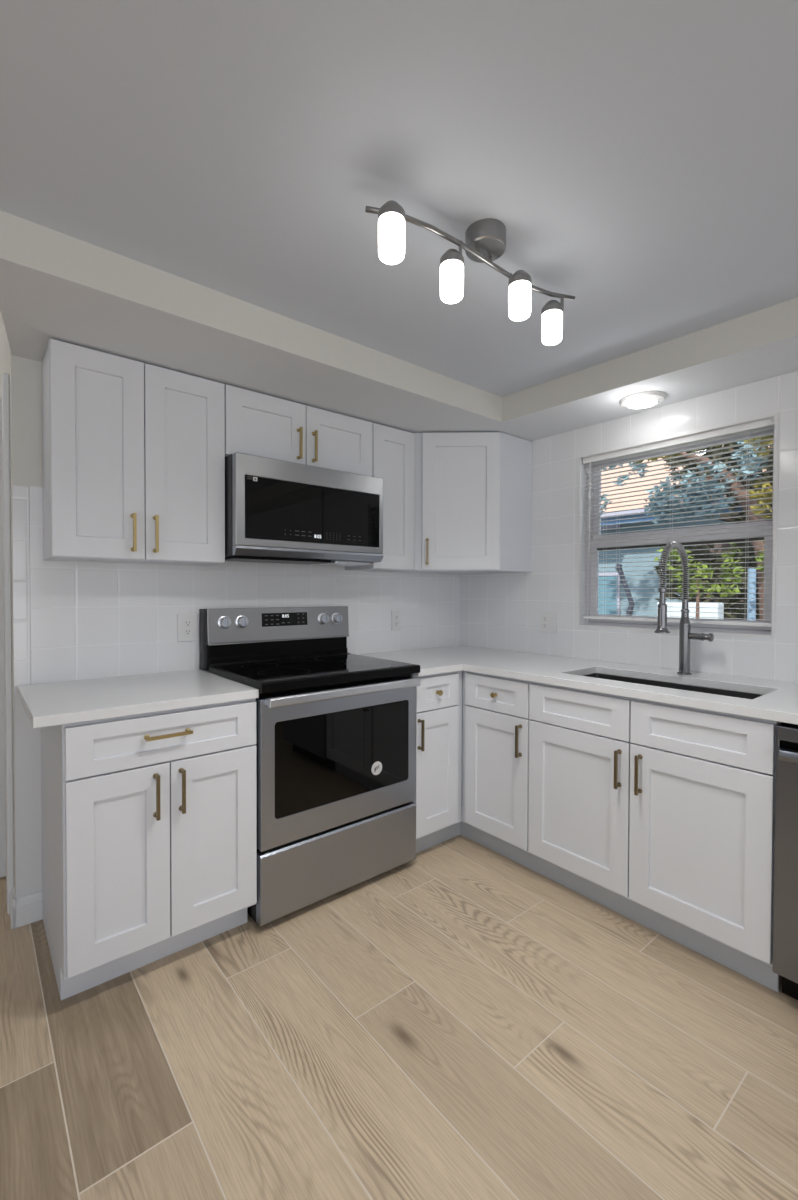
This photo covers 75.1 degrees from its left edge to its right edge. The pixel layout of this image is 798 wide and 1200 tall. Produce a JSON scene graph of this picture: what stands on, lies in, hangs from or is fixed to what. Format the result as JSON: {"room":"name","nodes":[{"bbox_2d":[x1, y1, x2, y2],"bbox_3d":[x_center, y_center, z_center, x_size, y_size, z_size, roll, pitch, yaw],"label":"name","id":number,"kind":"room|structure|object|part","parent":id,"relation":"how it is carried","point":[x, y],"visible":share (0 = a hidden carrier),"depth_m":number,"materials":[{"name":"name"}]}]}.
{"room":"kitchen","nodes":[
{"label":"kitchen","id":0,"kind":"room"},
{"bbox_2d":[0,310,8,396],"bbox_3d":[-2.134,-0.163,2.870,0.121,2.750,2.080,-1,1,-40],"label":"wall","id":1,"kind":"structure","parent":0,"point":[4,344],"depth_m":2.32,"materials":[{"name":"beige paint"}]},
{"bbox_2d":[0,397,5,876],"bbox_3d":[-1.985,0.161,2.570,0.037,2.088,0.820,-1,1,-40],"label":"door","id":2,"kind":"structure","parent":1,"relation":"in","point":[2,700],"depth_m":2.26,"materials":[{"name":"white paint"}]},
{"bbox_2d":[2,373,13,913],"bbox_3d":[-1.543,0.176,2.047,0.021,2.100,0.090,-1,1,-40],"label":"trim","id":3,"kind":"structure","parent":1,"relation":"attached to","point":[5,377],"depth_m":2.02,"materials":[{"name":"white paint"}]},
{"bbox_2d":[9,886,15,929],"bbox_3d":[-1.476,1.175,1.985,0.015,0.105,0.119,-1,1,-40],"label":"baseboard","id":4,"kind":"structure","parent":1,"relation":"attached to","point":[12,894],"depth_m":1.94,"materials":[{"name":"white paint"}]},
{"bbox_2d":[9,346,208,895],"bbox_3d":[-0.504,-0.158,2.789,2.531,2.750,0.120,-1,1,-40],"label":"wall","id":5,"kind":"structure","parent":0,"point":[25,375],"depth_m":1.96,"materials":[{"name":"beige paint"}]},
{"bbox_2d":[12,485,30,686],"bbox_3d":[-1.419,-0.052,1.952,0.050,0.750,0.008,-1,1,-40],"label":"trim","id":6,"kind":"structure","parent":5,"relation":"attached to","point":[20,494],"depth_m":1.95,"materials":[{"name":"white tile"}]},
{"bbox_2d":[12,891,42,928],"bbox_3d":[-1.409,1.176,1.973,0.095,0.105,0.015,-1,1,-40],"label":"baseboard","id":7,"kind":"structure","parent":5,"relation":"attached to","point":[29,908],"depth_m":1.97,"materials":[{"name":"white paint"}]},
{"bbox_2d":[14,687,41,897],"bbox_3d":[-1.369,0.778,2.011,0.191,0.900,0.004,-1,1,-40],"label":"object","id":8,"kind":"structure","parent":5,"relation":"attached to","point":[27,739],"depth_m":1.97,"materials":[{"name":"white paint"}]},
{"bbox_2d":[42,338,224,565],"bbox_3d":[-1.034,-0.529,2.064,0.610,0.754,0.296,-1,1,-40],"label":"upper cabinet","id":9,"kind":"object","parent":5,"relation":"attached to","point":[133,452],"visible":1,"depth_m":1.94,"materials":[{"name":"white laminate"}]},
{"bbox_3d":[-1.086,-0.525,1.885,0.296,0.744,0.019,-1,1,-40],"label":"door","id":10,"kind":"part","parent":9,"relation":"part of","materials":[{"name":"white paint"}]},
{"bbox_3d":[-0.988,-0.252,1.936,0.017,0.143,0.034,-1,1,-40],"label":"handle","id":11,"kind":"part","parent":9,"relation":"part of","materials":[{"name":"gold metal"}]},
{"bbox_3d":[-0.929,-0.253,1.986,0.017,0.143,0.034,-1,1,-40],"label":"handle","id":12,"kind":"part","parent":9,"relation":"part of","materials":[{"name":"gold metal"}]},
{"bbox_3d":[-0.852,-0.528,2.079,0.306,0.744,0.019,-1,1,-40],"label":"door","id":13,"kind":"part","parent":9,"relation":"part of","materials":[{"name":"white paint"}]},
{"bbox_2d":[177,613,197,641],"bbox_3d":[-0.949,0.124,2.333,0.090,0.125,0.008,-1,1,-40],"label":"wall outlet","id":14,"kind":"object","parent":5,"relation":"attached to","point":[187,624],"visible":1,"depth_m":2.33,"materials":[{"name":"white plastic"}]},
{"bbox_2d":[184,629,191,634],"bbox_3d":[-0.947,0.143,2.331,0.033,0.029,0.002,-1,1,-40],"label":"socket","id":15,"kind":"object","parent":14,"relation":"attached to","point":[186,631],"depth_m":2.33,"materials":[{"name":"white plastic"}]},
{"bbox_2d":[184,620,191,626],"bbox_3d":[-0.947,0.104,2.330,0.033,0.029,0.002,-1,1,-40],"label":"socket","id":16,"kind":"object","parent":14,"relation":"attached to","point":[187,623],"depth_m":2.33,"materials":[{"name":"white plastic"}]},
{"bbox_2d":[29,486,459,683],"bbox_3d":[-0.497,-0.064,2.713,2.339,0.755,0.008,-1,1,-40],"label":"backsplash","id":17,"kind":"structure","parent":5,"relation":"attached to","point":[89,620],"depth_m":2.29,"materials":[{"name":"white tile"}]},
{"bbox_2d":[225,384,372,475],"bbox_3d":[-0.501,-0.762,2.500,0.766,0.300,0.296,-1,1,-40],"label":"upper cabinet","id":18,"kind":"object","parent":5,"relation":"attached to","point":[257,424],"visible":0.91,"depth_m":2.37,"materials":[{"name":"white laminate"}]},
{"bbox_3d":[-0.583,-0.758,2.296,0.377,0.290,0.019,-1,1,-40],"label":"door","id":19,"kind":"part","parent":18,"relation":"part of","materials":[{"name":"white paint"}]},
{"bbox_3d":[-0.452,-0.716,2.371,0.017,0.143,0.034,-1,1,-40],"label":"handle","id":20,"kind":"part","parent":18,"relation":"part of","materials":[{"name":"gold metal"}]},
{"bbox_2d":[225,452,382,565],"bbox_3d":[-0.482,-0.393,2.483,0.762,0.436,0.357,-1,1,-40],"label":"microwave","id":21,"kind":"object","parent":18,"relation":"attached to","point":[277,511],"visible":0.98,"depth_m":2.30,"materials":[{"name":"grey metal"}]},
{"bbox_3d":[-0.501,-0.387,2.263,0.368,0.257,0.032,-1,1,-40],"label":"door glass","id":22,"kind":"part","parent":21,"relation":"part of","materials":[{"name":"black glass"}]},
{"bbox_3d":[-0.381,-0.207,2.363,0.758,0.040,0.040,-1,1,-40],"label":"trim","id":23,"kind":"part","parent":21,"relation":"part of","materials":[{"name":"silver metal"}]},
{"bbox_3d":[-0.232,-0.389,2.485,0.322,0.257,0.032,-1,1,-40],"label":"control glass","id":24,"kind":"part","parent":21,"relation":"part of","materials":[{"name":"black glass"}]},
{"bbox_3d":[-0.392,-0.716,2.421,0.017,0.143,0.034,-1,1,-40],"label":"handle","id":25,"kind":"part","parent":18,"relation":"part of","materials":[{"name":"gold metal"}]},
{"bbox_3d":[-0.288,-0.761,2.540,0.382,0.290,0.019,-1,1,-40],"label":"door","id":26,"kind":"part","parent":18,"relation":"part of","materials":[{"name":"white paint"}]},
{"bbox_2d":[345,423,414,571],"bbox_3d":[-0.105,-0.539,2.853,0.286,0.754,0.262,-1,1,-40],"label":"upper cabinet","id":27,"kind":"object","parent":5,"relation":"attached to","point":[393,452],"visible":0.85,"depth_m":2.77,"materials":[{"name":"white laminate"}]},
{"bbox_3d":[-0.028,-0.536,2.759,0.282,0.744,0.019,-1,1,-40],"label":"door","id":28,"kind":"part","parent":27,"relation":"part of","materials":[{"name":"white paint"}]},
{"bbox_2d":[391,610,400,629],"bbox_3d":[-0.016,0.122,3.103,0.072,0.118,0.008,-1,1,-40],"label":"wall outlet","id":29,"kind":"object","parent":5,"relation":"attached to","point":[395,615],"visible":1,"depth_m":3.10,"materials":[{"name":"white plastic"}]},
{"bbox_2d":[0,0,797,396],"bbox_3d":[0.269,-1.228,-0.875,4.890,0.488,5.118,-1,1,-40],"label":"ceiling","id":30,"kind":"structure","parent":0,"point":[637,160],"depth_m":1.18,"materials":[{"name":"paint"}]},
{"bbox_2d":[365,200,574,345],"bbox_3d":[0.242,-0.914,1.441,0.742,0.213,0.120,0,1,-36],"label":"track light","id":31,"kind":"object","parent":30,"relation":"attached to","point":[485,239],"visible":1,"depth_m":1.39,"materials":[{"name":"white glass"}]},
{"bbox_3d":[-0.017,-0.848,1.222,0.064,0.085,0.064,-1,1,-40],"label":"lamp shade","id":32,"kind":"part","parent":31,"relation":"part of","materials":[{"name":"white glass"}]},
{"bbox_3d":[0.141,-0.850,1.391,0.064,0.085,0.064,-1,1,-40],"label":"lamp shade","id":33,"kind":"part","parent":31,"relation":"part of","materials":[{"name":"white glass"}]},
{"bbox_3d":[0.345,-0.851,1.481,0.064,0.085,0.064,-1,1,-40],"label":"lamp shade","id":34,"kind":"part","parent":31,"relation":"part of","materials":[{"name":"white glass"}]},
{"bbox_3d":[0.480,-0.853,1.629,0.064,0.085,0.064,-1,1,-40],"label":"lamp shade","id":35,"kind":"part","parent":31,"relation":"part of","materials":[{"name":"white glass"}]},
{"bbox_3d":[0.504,-0.935,1.631,0.028,0.049,0.010,0,1,-10],"label":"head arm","id":36,"kind":"part","parent":31,"relation":"part of","materials":[{"name":"silver metal"}]},
{"bbox_2d":[0,835,797,1199],"bbox_3d":[-0.444,1.285,0.452,5.440,0.060,8.000,-1,1,-40],"label":"floor","id":37,"kind":"structure","parent":0,"point":[457,1020],"depth_m":1.40,"materials":[{"name":"brown wood"}]},
{"bbox_2d":[41,698,256,1000],"bbox_3d":[-0.936,0.792,1.938,0.602,0.875,0.658,-1,1,-40],"label":"base cabinet","id":38,"kind":"object","parent":37,"relation":"on","point":[149,820],"visible":0.99,"depth_m":1.68,"materials":[{"name":"white laminate"}]},
{"bbox_3d":[-0.870,0.825,1.622,0.289,0.580,0.019,-1,1,-40],"label":"door","id":39,"kind":"part","parent":38,"relation":"part of","materials":[{"name":"white paint"}]},
{"bbox_2d":[17,669,258,727],"bbox_3d":[-0.969,0.339,1.915,0.673,0.032,0.632,-1,1,-40],"label":"countertop","id":40,"kind":"structure","parent":38,"relation":"on","point":[66,702],"depth_m":1.79,"materials":[{"name":"white stone"}]},
{"bbox_3d":[-0.774,0.630,1.663,0.017,0.143,0.034,-1,1,-40],"label":"handle","id":41,"kind":"part","parent":38,"relation":"part of","materials":[{"name":"gold metal"}]},
{"bbox_3d":[-0.753,0.450,1.712,0.590,0.154,0.019,-1,1,-40],"label":"drawer","id":42,"kind":"part","parent":38,"relation":"part of","materials":[{"name":"white paint"}]},
{"bbox_3d":[-0.745,0.438,1.683,0.143,0.017,0.034,-1,1,-40],"label":"handle","id":43,"kind":"part","parent":38,"relation":"part of","materials":[{"name":"gold metal"}]},
{"bbox_3d":[-0.714,0.629,1.713,0.017,0.143,0.034,-1,1,-40],"label":"handle","id":44,"kind":"part","parent":38,"relation":"part of","materials":[{"name":"gold metal"}]},
{"bbox_3d":[-0.641,0.822,1.811,0.297,0.580,0.019,-1,1,-40],"label":"door","id":45,"kind":"part","parent":38,"relation":"part of","materials":[{"name":"white paint"}]},
{"bbox_2d":[199,606,420,925],"bbox_3d":[-0.399,0.632,2.358,0.772,1.185,0.678,-1,1,-40],"label":"electric range","id":46,"kind":"object","parent":37,"relation":"on","point":[336,728],"visible":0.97,"depth_m":2.16,"materials":[{"name":"grey metal"}]},
{"bbox_3d":[-0.788,0.102,2.357,0.060,0.060,0.030,-1,1,-40],"label":"knob","id":47,"kind":"part","parent":46,"relation":"part of","materials":[{"name":"silver metal"}]},
{"bbox_3d":[-0.725,0.102,2.409,0.060,0.060,0.030,-1,1,-40],"label":"knob","id":48,"kind":"part","parent":46,"relation":"part of","materials":[{"name":"silver metal"}]},
{"bbox_3d":[-0.567,0.117,2.565,0.756,0.163,0.033,-1,1,-40],"label":"control panel","id":49,"kind":"part","parent":46,"relation":"part of","materials":[{"name":"silver metal"}]},
{"bbox_2d":[209,654,419,693],"bbox_3d":[-0.371,0.313,2.323,0.768,0.039,0.542,-1,1,-40],"label":"cooktop","id":50,"kind":"object","parent":46,"relation":"in","point":[275,676],"depth_m":2.20,"materials":[{"name":"black glass"}]},
{"bbox_3d":[-0.387,0.098,2.689,0.060,0.060,0.030,-1,1,-40],"label":"knob","id":51,"kind":"part","parent":46,"relation":"part of","materials":[{"name":"silver metal"}]},
{"bbox_3d":[-0.227,1.067,2.158,0.760,0.262,0.039,-1,1,-40],"label":"storage drawer","id":52,"kind":"part","parent":46,"relation":"part of","materials":[{"name":"silver metal"}]},
{"bbox_3d":[-0.224,0.641,2.151,0.758,0.560,0.037,-1,1,-40],"label":"oven door","id":53,"kind":"part","parent":46,"relation":"part of","materials":[{"name":"silver metal"}]},
{"bbox_3d":[-0.323,0.098,2.741,0.060,0.060,0.030,-1,1,-40],"label":"knob","id":54,"kind":"part","parent":46,"relation":"part of","materials":[{"name":"silver metal"}]},
{"bbox_3d":[-0.198,0.369,2.112,0.726,0.036,0.050,-1,1,-40],"label":"oven handle","id":55,"kind":"part","parent":46,"relation":"part of","materials":[{"name":"silver metal"}]},
{"bbox_2d":[410,671,461,852],"bbox_3d":[0.037,0.782,2.740,0.383,0.875,0.656,-1,1,-40],"label":"base cabinet","id":56,"kind":"object","parent":37,"relation":"on","point":[438,802],"visible":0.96,"depth_m":2.50,"materials":[{"name":"white laminate"}]},
{"bbox_3d":[0.102,0.621,2.387,0.017,0.143,0.034,-1,1,-40],"label":"handle","id":57,"kind":"part","parent":56,"relation":"part of","materials":[{"name":"gold metal"}]},
{"bbox_3d":[0.182,0.814,2.491,0.280,0.580,0.019,-1,1,-40],"label":"door","id":58,"kind":"part","parent":56,"relation":"part of","materials":[{"name":"white paint"}]},
{"bbox_3d":[0.183,0.441,2.485,0.280,0.154,0.019,-1,1,-40],"label":"drawer","id":59,"kind":"part","parent":56,"relation":"part of","materials":[{"name":"white paint"}]},
{"bbox_3d":[0.192,0.440,2.462,0.027,0.027,0.028,-1,1,-40],"label":"knob","id":60,"kind":"part","parent":56,"relation":"part of","materials":[{"name":"gold metal"}]},
{"bbox_2d":[460,671,536,871],"bbox_3d":[0.639,0.785,2.658,0.656,0.875,0.485,-1,1,-40],"label":"base cabinet","id":61,"kind":"object","parent":37,"relation":"on","point":[495,744],"visible":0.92,"depth_m":2.43,"materials":[{"name":"white laminate"}]},
{"bbox_3d":[0.440,0.441,2.410,0.028,0.027,0.027,-1,1,-40],"label":"knob","id":62,"kind":"part","parent":61,"relation":"part of","materials":[{"name":"gold metal"}]},
{"bbox_3d":[0.454,0.442,2.431,0.019,0.154,0.374,-1,1,-40],"label":"drawer","id":63,"kind":"part","parent":61,"relation":"part of","materials":[{"name":"white paint"}]},
{"bbox_3d":[0.453,0.815,2.437,0.019,0.580,0.374,-1,1,-40],"label":"door","id":64,"kind":"part","parent":61,"relation":"part of","materials":[{"name":"white paint"}]},
{"bbox_3d":[0.528,0.625,2.301,0.034,0.143,0.017,-1,1,-40],"label":"handle","id":65,"kind":"part","parent":61,"relation":"part of","materials":[{"name":"gold metal"}]},
{"bbox_2d":[528,682,780,991],"bbox_3d":[1.083,0.795,2.124,0.660,0.875,0.904,-1,1,-40],"label":"base cabinet","id":66,"kind":"object","parent":37,"relation":"on","point":[660,815],"visible":0.9,"depth_m":1.85,"materials":[{"name":"white laminate"}]},
{"bbox_2d":[359,645,797,724],"bbox_3d":[0.917,0.341,2.106,0.938,0.032,2.742,-1,1,-40],"label":"countertop","id":67,"kind":"structure","parent":66,"relation":"on","point":[778,701],"depth_m":2.22,"materials":[{"name":"white stone"}]},
{"bbox_2d":[582,673,761,698],"bbox_3d":[1.062,0.469,2.115,0.337,0.221,0.764,-1,1,-40],"label":"sink","id":68,"kind":"object","parent":67,"relation":"in","point":[596,675],"visible":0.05,"depth_m":2.20,"materials":[{"name":"metal"}]},
{"bbox_2d":[654,541,713,674],"bbox_3d":[1.177,0.038,2.166,0.278,0.573,0.140,0,1,-33],"label":"kitchen faucet","id":69,"kind":"object","parent":67,"relation":"on","point":[685,634],"visible":1,"depth_m":2.24,"materials":[{"name":"grey metal"}]},
{"bbox_3d":[1.058,0.070,2.105,0.012,0.075,0.012,-1,1,-40],"label":"spray lever","id":70,"kind":"part","parent":69,"relation":"part of","materials":[{"name":"grey metal"}]},
{"bbox_3d":[1.287,0.157,2.212,0.035,0.035,0.090,-1,1,-40],"label":"handle","id":71,"kind":"part","parent":69,"relation":"part of","materials":[{"name":"grey metal"}]},
{"bbox_3d":[0.719,0.821,2.115,0.019,0.580,0.447,-1,1,-40],"label":"door","id":72,"kind":"part","parent":66,"relation":"part of","materials":[{"name":"white paint"}]},
{"bbox_3d":[0.720,0.448,2.108,0.019,0.154,0.447,-1,1,-40],"label":"drawer","id":73,"kind":"part","parent":66,"relation":"part of","materials":[{"name":"white paint"}]},
{"bbox_3d":[0.820,0.635,1.949,0.034,0.143,0.017,-1,1,-40],"label":"handle","id":74,"kind":"part","parent":66,"relation":"part of","materials":[{"name":"gold metal"}]},
{"bbox_3d":[0.869,0.636,1.889,0.034,0.143,0.017,-1,1,-40],"label":"handle","id":75,"kind":"part","parent":66,"relation":"part of","materials":[{"name":"gold metal"}]},
{"bbox_3d":[1.006,0.827,1.767,0.019,0.580,0.445,-1,1,-40],"label":"door","id":76,"kind":"part","parent":66,"relation":"part of","materials":[{"name":"white paint"}]},
{"bbox_3d":[1.007,0.455,1.761,0.019,0.154,0.445,-1,1,-40],"label":"drawer","id":77,"kind":"part","parent":66,"relation":"part of","materials":[{"name":"white paint"}]},
{"bbox_2d":[773,722,797,999],"bbox_3d":[1.562,0.807,1.531,0.644,0.872,0.610,-1,1,-40],"label":"dishwasher","id":78,"kind":"object","parent":37,"relation":"on","point":[785,912],"visible":0.99,"depth_m":1.55,"materials":[{"name":"grey metal"}]},
{"bbox_3d":[1.319,0.467,1.335,0.024,0.041,0.568,-1,1,-40],"label":"handle","id":79,"kind":"part","parent":78,"relation":"part of","materials":[{"name":"silver metal"}]},
{"bbox_2d":[0,210,797,440],"bbox_3d":[1.298,-1.183,0.419,2.475,0.613,5.800,-1,1,-40],"label":"soffit","id":80,"kind":"structure","parent":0,"point":[55,285],"depth_m":1.95,"materials":[{"name":"white paint"}]},
{"bbox_2d":[620,391,665,408],"bbox_3d":[1.098,-0.893,2.342,0.188,0.029,0.188,-1,1,-40],"label":"recessed light","id":81,"kind":"object","parent":80,"relation":"in","point":[644,399],"visible":1,"depth_m":2.30,"materials":[{"name":"white glass"}]},
{"bbox_2d":[628,399,656,408],"bbox_3d":[1.098,-0.888,2.342,0.120,0.018,0.120,-1,1,-40],"label":"diffuser","id":82,"kind":"object","parent":81,"relation":"attached to","point":[633,403],"depth_m":2.32,"materials":[{"name":"white plastic"}]},
{"bbox_2d":[460,371,797,741],"bbox_3d":[2.303,-0.125,1.269,0.140,2.750,5.800,-1,1,-40],"label":"wall","id":83,"kind":"structure","parent":0,"point":[499,611],"depth_m":2.67,"materials":[{"name":"white tile"}]},
{"bbox_2d":[393,432,531,573],"bbox_3d":[0.348,-0.541,3.024,0.630,0.754,0.576,-1,1,-40],"label":"upper cabinet","id":84,"kind":"object","parent":83,"relation":"attached to","point":[473,490],"visible":0.95,"depth_m":2.83,"materials":[{"name":"white laminate"}]},
{"bbox_3d":[0.153,-0.263,2.812,0.017,0.143,0.034,0,1,2],"label":"handle","id":85,"kind":"part","parent":84,"relation":"part of","materials":[{"name":"gold metal"}]},
{"bbox_3d":[0.336,-0.537,2.829,0.419,0.744,0.019,0,1,2],"label":"door","id":86,"kind":"part","parent":84,"relation":"part of","materials":[{"name":"white paint"}]},
{"bbox_2d":[540,611,557,632],"bbox_3d":[0.843,0.124,2.922,0.008,0.118,0.117,-1,1,-40],"label":"wall outlet","id":87,"kind":"object","parent":83,"relation":"attached to","point":[548,620],"visible":1,"depth_m":2.92,"materials":[{"name":"white plastic"}]},
{"bbox_2d":[549,616,554,627],"bbox_3d":[0.856,0.124,2.902,0.002,0.066,0.033,-1,1,-40],"label":"rocker switch","id":88,"kind":"object","parent":87,"relation":"attached to","point":[551,618],"depth_m":2.90,"materials":[{"name":"white plastic"}]},
{"bbox_2d":[577,412,777,638],"bbox_3d":[1.241,-0.306,2.440,0.003,0.913,0.890,-1,1,-40],"label":"trim","id":89,"kind":"structure","parent":83,"relation":"attached to","point":[775,415],"depth_m":2.22,"materials":[{"name":"white plastic"}]},
{"bbox_2d":[586,427,773,635],"bbox_3d":[1.323,-0.306,2.508,0.060,0.904,0.881,-1,1,-40],"label":"window","id":90,"kind":"structure","parent":83,"relation":"in","point":[591,598],"depth_m":2.51,"materials":[{"name":"grey plastic"}]},
{"bbox_2d":[583,416,773,626],"bbox_3d":[1.266,-0.325,2.460,0.050,0.862,0.862,-1,1,-40],"label":"window blinds","id":91,"kind":"object","parent":90,"relation":"attached to","point":[701,437],"visible":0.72,"depth_m":2.40,"materials":[{"name":"white plastic"}]},
{"bbox_3d":[1.073,-0.321,2.704,0.028,0.810,0.001,-1,1,-40],"label":"lift cord","id":92,"kind":"part","parent":91,"relation":"part of","materials":[{"name":"white fabric"}]},
{"bbox_3d":[1.118,-0.320,2.649,0.028,0.810,0.001,-1,1,-40],"label":"lift cord","id":93,"kind":"part","parent":91,"relation":"part of","materials":[{"name":"white fabric"}]},
{"bbox_3d":[1.284,-0.316,2.449,0.028,0.810,0.001,-1,1,-40],"label":"lift cord","id":94,"kind":"part","parent":91,"relation":"part of","materials":[{"name":"white fabric"}]},
{"bbox_3d":[1.270,0.098,2.471,0.022,0.016,0.854,-1,1,-40],"label":"rail","id":95,"kind":"part","parent":91,"relation":"part of","materials":[{"name":"white plastic"}]},
{"bbox_3d":[1.482,-0.312,2.209,0.028,0.810,0.001,-1,1,-40],"label":"lift cord","id":96,"kind":"part","parent":91,"relation":"part of","materials":[{"name":"white fabric"}]},
{"bbox_3d":[1.312,-0.097,2.502,0.023,0.441,0.836,-1,1,-40],"label":"sash","id":97,"kind":"part","parent":90,"relation":"part of","materials":[{"name":"grey plastic"}]},
{"bbox_3d":[1.334,-0.517,2.513,0.024,0.438,0.836,-1,1,-40],"label":"sash","id":98,"kind":"part","parent":90,"relation":"part of","materials":[{"name":"grey plastic"}]},
{"bbox_2d":[505,289,797,395],"bbox_3d":[2.306,-1.245,0.797,0.400,0.476,5.100,-1,1,-40],"label":"ceiling","id":99,"kind":"structure","parent":0,"point":[793,294],"depth_m":1.94,"materials":[{"name":"paint"}]},
{"label":"outside","id":100,"kind":"structure","parent":0,"visible":0},
{"bbox_3d":[6.391,1.193,13.624,21.840,0.060,24.000,-1,1,-40],"label":"ground","id":101,"kind":"structure","parent":100,"visible":0},
{"bbox_2d":[615,563,633,615],"bbox_3d":[3.179,0.366,7.328,0.095,1.778,0.279,-1,1,-40],"label":"cactus","id":102,"kind":"object","parent":101,"relation":"on","point":[619,566],"visible":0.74,"depth_m":7.27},
{"bbox_2d":[598,444,771,617],"bbox_3d":[5.107,-1.410,13.261,8.840,5.150,9.650,-1,1,-40],"label":"house","id":103,"kind":"structure","parent":101,"relation":"on","point":[605,595],"depth_m":8.66,"materials":[{"name":"blue paint"}]},
{"bbox_3d":[3.478,0.252,9.104,0.014,1.450,0.810,-1,1,-40],"label":"window trim","id":104,"kind":"part","parent":103,"relation":"part of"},
{"bbox_2d":[601,437,768,620],"bbox_3d":[3.447,-0.404,6.520,0.512,3.349,2.304,-1,1,-40],"label":"tree","id":105,"kind":"object","parent":101,"relation":"on","point":[760,583],"visible":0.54,"depth_m":6.17,"materials":[{"name":"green plant"}]},
{"bbox_2d":[657,602,723,618],"bbox_3d":[3.410,0.650,6.110,0.200,1.250,0.670,-1,1,-40],"label":"wall","id":106,"kind":"structure","parent":101,"relation":"on","point":[716,609],"depth_m":5.91,"materials":[{"name":"white paint"}]},
{"bbox_2d":[635,435,772,518],"bbox_3d":[3.389,-0.362,5.411,0.454,3.302,2.087,-1,1,-40],"label":"tree","id":107,"kind":"object","parent":101,"relation":"on","point":[765,437],"visible":0.18,"depth_m":5.14,"materials":[{"name":"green plant"}]},
{"bbox_2d":[653,541,763,620],"bbox_3d":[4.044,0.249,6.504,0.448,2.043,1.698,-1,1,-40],"label":"shrub","id":108,"kind":"object","parent":101,"relation":"on","point":[670,592],"visible":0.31,"depth_m":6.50,"materials":[{"name":"plant"}]},
{"bbox_2d":[661,436,772,620],"bbox_3d":[4.305,-0.602,6.723,0.488,3.739,1.811,-1,1,-40],"label":"tree","id":109,"kind":"object","parent":101,"relation":"on","point":[734,443],"visible":0.16,"depth_m":6.66,"materials":[{"name":"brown plant"}]},
{"bbox_2d":[695,541,753,619],"bbox_3d":[5.505,0.156,6.127,0.060,2.250,4.000,-1,1,-40],"label":"fence","id":110,"kind":"object","parent":101,"relation":"on","point":[715,545],"visible":0.02,"depth_m":7.24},
{"bbox_2d":[747,568,755,620],"bbox_3d":[3.461,0.491,5.104,0.068,1.600,0.070,-1,1,-40],"label":"post","id":111,"kind":"object","parent":101,"relation":"on","point":[751,613],"visible":0.25,"depth_m":5.07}
]}

